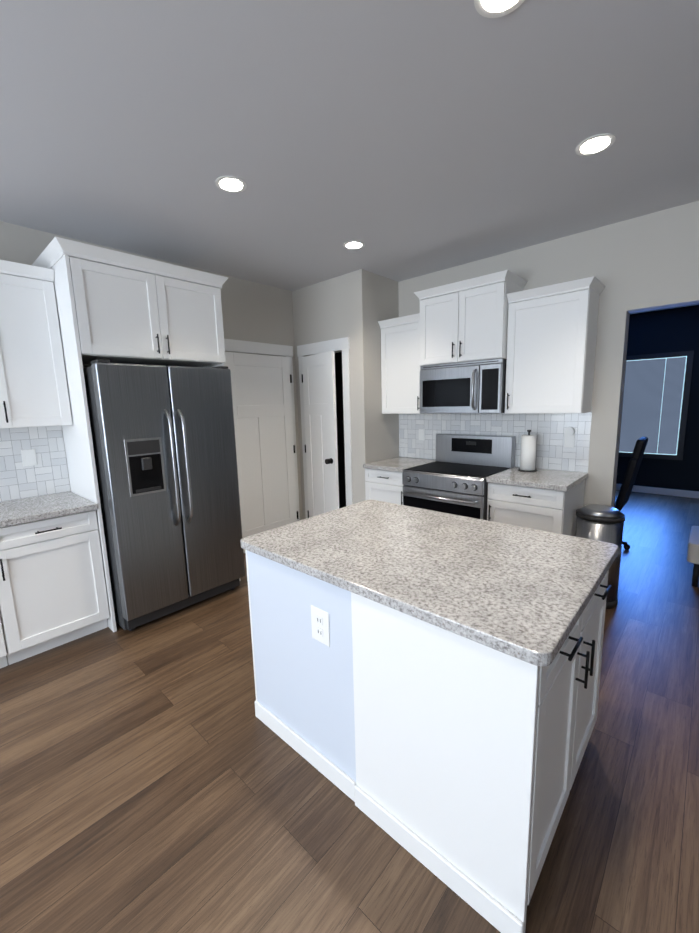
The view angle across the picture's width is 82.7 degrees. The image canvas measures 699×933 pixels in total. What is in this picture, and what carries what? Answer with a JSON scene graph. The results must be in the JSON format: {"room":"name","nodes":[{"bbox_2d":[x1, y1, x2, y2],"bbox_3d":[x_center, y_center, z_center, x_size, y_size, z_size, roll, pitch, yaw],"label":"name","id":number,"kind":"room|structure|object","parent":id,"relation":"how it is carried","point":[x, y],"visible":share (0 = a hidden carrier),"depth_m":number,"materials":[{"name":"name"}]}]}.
{"room":"kitchen","nodes":[
{"label":"kitchen","id":0,"kind":"room"},
{"bbox_2d":[0,221,302,519],"bbox_3d":[-2.623,-0.185,2.504,0.150,2.750,7.350,7,12,42],"label":"wall","id":1,"kind":"structure","parent":0,"point":[256,312],"depth_m":3.96,"materials":[{"name":"grey paint"}]},
{"bbox_2d":[0,336,15,428],"bbox_3d":[-2.606,-0.665,2.099,0.328,0.984,1.121,7,12,42],"label":"upper cabinet","id":2,"kind":"object","parent":1,"relation":"attached to","point":[7,417],"depth_m":2.43,"materials":[{"name":"white wood"}]},
{"bbox_2d":[21,449,36,465],"bbox_3d":[-2.256,-0.062,2.798,0.008,0.115,0.080,7,12,42],"label":"electrical outlet plate","id":3,"kind":"object","parent":1,"relation":"attached to","point":[29,457],"depth_m":2.80,"materials":[{"name":"white plastic"}]},
{"bbox_2d":[0,426,70,501],"bbox_3d":[-2.873,0.089,2.144,0.008,0.505,2.255,7,12,42],"label":"backsplash","id":4,"kind":"structure","parent":1,"relation":"attached to","point":[47,474],"depth_m":2.82,"materials":[{"name":"tile"}]},
{"bbox_2d":[0,260,71,427],"bbox_3d":[-2.165,-0.753,2.577,0.328,0.984,0.444,7,12,42],"label":"upper cabinet","id":5,"kind":"object","parent":1,"relation":"attached to","point":[33,388],"depth_m":2.52,"materials":[{"name":"white wood"}]},
{"bbox_2d":[225,352,298,552],"bbox_3d":[-0.902,-0.145,4.216,0.044,2.018,0.820,7,12,42],"label":"door","id":6,"kind":"structure","parent":1,"relation":"in","point":[262,411],"depth_m":4.19,"materials":[{"name":"white wood"}]},
{"bbox_2d":[224,337,352,520],"bbox_3d":[-0.631,-0.174,3.980,0.835,2.160,1.044,7,12,42],"label":"door frame","id":7,"kind":"structure","parent":1,"relation":"attached to","point":[342,344],"depth_m":4.15,"materials":[{"name":"white wood"}]},
{"bbox_2d":[292,269,398,518],"bbox_3d":[-0.026,-0.568,4.472,1.006,2.750,0.591,7,12,42],"label":"wall","id":8,"kind":"structure","parent":0,"point":[355,307],"depth_m":4.03,"materials":[{"name":"grey paint"}]},
{"bbox_2d":[301,351,338,517],"bbox_3d":[-0.341,-0.171,4.286,0.100,2.018,0.590,-8,11,-36],"label":"pantry door","id":9,"kind":"structure","parent":8,"relation":"in","point":[319,394],"depth_m":4.24,"materials":[{"name":"white painted wood"},{"name":"black metal"}]},
{"bbox_2d":[0,490,698,932],"bbox_3d":[1.454,1.235,1.855,7.400,0.060,11.500,7,12,42],"label":"floor","id":10,"kind":"structure","parent":0,"point":[156,776],"depth_m":1.54,"materials":[{"name":"brown wood"}]},
{"bbox_2d":[0,528,27,667],"bbox_3d":[-2.544,0.819,2.151,0.608,0.876,1.043,7,12,42],"label":"base cabinet","id":11,"kind":"object","parent":10,"relation":"on","point":[11,634],"depth_m":2.32,"materials":[{"name":"white wood"}]},
{"bbox_2d":[4,508,109,657],"bbox_3d":[-2.077,0.726,2.657,0.608,0.876,0.604,7,12,42],"label":"base cabinet","id":12,"kind":"object","parent":10,"relation":"on","point":[53,593],"depth_m":2.50,"materials":[{"name":"white wood"}]},
{"bbox_2d":[0,492,95,527],"bbox_3d":[-2.633,0.384,1.976,0.633,0.038,2.256,7,12,42],"label":"countertop","id":13,"kind":"structure","parent":12,"relation":"on","point":[48,507],"depth_m":2.52,"materials":[{"name":"grey stone"}]},
{"bbox_2d":[32,237,240,631],"bbox_3d":[-1.527,-0.185,3.103,0.670,2.505,1.114,7,12,42],"label":"surround","id":14,"kind":"object","parent":10,"relation":"on","point":[113,306],"visible":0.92,"depth_m":2.66,"materials":[{"name":"white wood"}]},
{"bbox_2d":[83,359,244,630],"bbox_3d":[-1.445,0.166,3.071,0.840,1.818,0.910,7,12,42],"label":"fridge","id":15,"kind":"object","parent":10,"relation":"on","point":[164,444],"visible":0.96,"depth_m":2.74,"materials":[{"name":"silver metal"}]},
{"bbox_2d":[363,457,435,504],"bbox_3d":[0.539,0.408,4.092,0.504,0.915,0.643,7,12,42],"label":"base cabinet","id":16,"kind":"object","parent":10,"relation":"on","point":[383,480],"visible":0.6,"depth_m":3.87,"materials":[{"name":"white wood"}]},
{"bbox_2d":[243,548,617,932],"bbox_3d":[0.313,0.800,1.790,1.324,0.878,0.921,7,12,42],"label":"kitchen island","id":17,"kind":"object","parent":10,"relation":"on","point":[427,682],"depth_m":1.29,"materials":[{"name":"white wood"}]},
{"bbox_2d":[240,500,617,663],"bbox_3d":[0.300,0.346,1.733,1.329,0.038,0.959,7,12,42],"label":"island countertop","id":18,"kind":"structure","parent":17,"relation":"on","point":[521,590],"depth_m":1.48,"materials":[{"name":"grey stone"}]},
{"bbox_2d":[402,434,515,519],"bbox_3d":[0.967,0.335,3.606,0.758,1.190,0.721,7,12,42],"label":"range","id":19,"kind":"object","parent":10,"relation":"on","point":[451,479],"visible":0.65,"depth_m":3.50,"materials":[{"name":"silver metal"}]},
{"bbox_2d":[486,467,587,535],"bbox_3d":[1.504,0.521,3.223,0.574,0.915,0.643,7,12,42],"label":"base cabinet","id":20,"kind":"object","parent":10,"relation":"on","point":[547,500],"visible":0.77,"depth_m":2.98,"materials":[{"name":"white painted wood"},{"name":"black metal"}]},
{"bbox_2d":[518,430,536,471],"bbox_3d":[1.499,-0.134,3.332,0.150,0.345,0.150,7,12,42],"label":"paper towel","id":21,"kind":"object","parent":20,"relation":"on","point":[528,453],"visible":1,"depth_m":3.29,"materials":[{"name":"white paper"}]},
{"bbox_2d":[575,504,624,608],"bbox_3d":[1.830,0.658,2.947,0.306,0.715,0.353,7,12,42],"label":"trash can","id":22,"kind":"object","parent":10,"relation":"on","point":[602,523],"visible":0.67,"depth_m":2.83,"materials":[{"name":"silver metal"}]},
{"bbox_2d":[614,437,647,549],"bbox_3d":[2.530,0.259,4.015,0.685,1.128,0.569,7,12,42],"label":"chair","id":23,"kind":"object","parent":10,"relation":"on","point":[623,496],"visible":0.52,"depth_m":3.67,"materials":[{"name":"black plastic"}]},
{"bbox_2d":[687,526,698,586],"bbox_3d":[3.284,0.789,3.008,1.105,0.360,0.600,7,12,42],"label":"bench","id":24,"kind":"object","parent":10,"relation":"on","point":[693,551],"visible":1,"depth_m":3.15,"materials":[{"name":"grey fabric"}]},
{"bbox_2d":[0,0,698,313],"bbox_3d":[1.380,-1.549,1.410,7.400,0.080,11.500,7,12,42],"label":"ceiling","id":25,"kind":"structure","parent":0,"point":[402,140],"depth_m":1.79,"materials":[{"name":"white paint"}]},
{"bbox_2d":[215,176,246,192],"bbox_3d":[-0.665,-1.583,2.232,0.170,0.006,0.170,7,12,42],"label":"recessed light","id":26,"kind":"object","parent":25,"relation":"in","point":[232,184],"visible":1,"depth_m":2.22,"materials":[{"name":"white plastic"}]},
{"bbox_2d":[343,241,364,248],"bbox_3d":[0.035,-1.745,3.135,0.170,0.006,0.170,7,12,42],"label":"recessed light","id":27,"kind":"object","parent":25,"relation":"in","point":[353,245],"visible":1,"depth_m":3.13,"materials":[{"name":"white plastic"}]},
{"bbox_2d":[474,0,524,17],"bbox_3d":[0.468,-1.450,1.212,0.170,0.006,0.170,7,12,42],"label":"recessed light","id":28,"kind":"object","parent":25,"relation":"in","point":[492,8],"visible":1,"depth_m":1.26,"materials":[{"name":"white plastic"}]},
{"bbox_2d":[575,133,615,155],"bbox_3d":[1.215,-1.590,1.967,0.170,0.006,0.170,7,12,42],"label":"recessed light","id":29,"kind":"object","parent":25,"relation":"in","point":[595,144],"visible":1,"depth_m":1.96,"materials":[{"name":"white plastic"}]},
{"bbox_2d":[398,201,698,506],"bbox_3d":[2.107,-0.395,3.038,4.294,2.750,0.140,7,12,42],"label":"wall","id":30,"kind":"structure","parent":0,"point":[602,255],"depth_m":2.98,"materials":[{"name":"grey paint"}]},
{"bbox_2d":[378,313,419,413],"bbox_3d":[0.596,-0.991,3.978,0.494,0.910,0.358,7,12,42],"label":"upper cabinet","id":31,"kind":"object","parent":30,"relation":"attached to","point":[400,361],"visible":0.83,"depth_m":3.88,"materials":[{"name":"white wood"}]},
{"bbox_2d":[419,429,424,439],"bbox_3d":[0.759,-0.334,4.180,0.075,0.115,0.008,7,12,42],"label":"electrical outlet plate","id":32,"kind":"object","parent":30,"relation":"attached to","point":[421,431],"depth_m":4.17,"materials":[{"name":"white plastic"}]},
{"bbox_2d":[413,270,526,365],"bbox_3d":[1.034,-1.234,3.481,0.838,0.638,0.428,7,12,42],"label":"upper cabinet","id":33,"kind":"object","parent":30,"relation":"attached to","point":[464,320],"visible":1,"depth_m":3.30,"materials":[{"name":"white wood"}]},
{"bbox_2d":[420,358,506,413],"bbox_3d":[1.042,-0.699,3.554,0.756,0.433,0.454,7,12,42],"label":"microwave","id":34,"kind":"object","parent":33,"relation":"attached to","point":[479,386],"visible":0.96,"depth_m":3.38,"materials":[{"name":"silver metal"}]},
{"bbox_2d":[399,406,591,478],"bbox_3d":[1.229,-0.268,3.770,1.838,0.585,0.008,7,12,42],"label":"backsplash","id":35,"kind":"structure","parent":30,"relation":"attached to","point":[552,451],"depth_m":3.53,"materials":[{"name":"tile"}]},
{"bbox_2d":[505,276,604,413],"bbox_3d":[1.573,-0.884,3.096,0.596,0.925,0.358,7,12,42],"label":"upper cabinet","id":36,"kind":"object","parent":30,"relation":"attached to","point":[551,342],"visible":1,"depth_m":2.98,"materials":[{"name":"white wood"}]},
{"bbox_2d":[564,427,574,447],"bbox_3d":[1.784,-0.236,3.230,0.075,0.168,0.042,7,12,42],"label":"electrical outlet plate","id":37,"kind":"object","parent":30,"relation":"attached to","point":[569,439],"depth_m":3.23,"materials":[{"name":"white plastic"}]},
{"bbox_2d":[614,304,696,505],"bbox_3d":[2.055,-0.418,3.192,4.580,2.750,0.020,7,12,42],"label":"door frame","id":38,"kind":"structure","parent":0,"point":[622,407],"depth_m":3.06,"materials":[{"name":"white wood"}]},
{"bbox_2d":[616,305,698,491],"bbox_3d":[5.421,-0.869,5.462,6.700,2.750,0.150,7,12,42],"label":"wall","id":39,"kind":"structure","parent":0,"point":[667,331],"depth_m":5.89,"materials":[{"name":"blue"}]},
{"bbox_2d":[619,350,693,459],"bbox_3d":[4.532,-0.920,6.148,1.080,1.580,0.030,7,12,42],"label":"room window","id":40,"kind":"structure","parent":39,"relation":"in","point":[656,398],"depth_m":6.03,"materials":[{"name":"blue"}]},
{"bbox_2d":[616,484,698,497],"bbox_3d":[5.387,0.449,5.619,6.430,0.100,0.020,7,12,42],"label":"baseboard","id":41,"kind":"structure","parent":39,"relation":"attached to","point":[670,492],"depth_m":6.10,"materials":[{"name":"white wood"}]}
]}

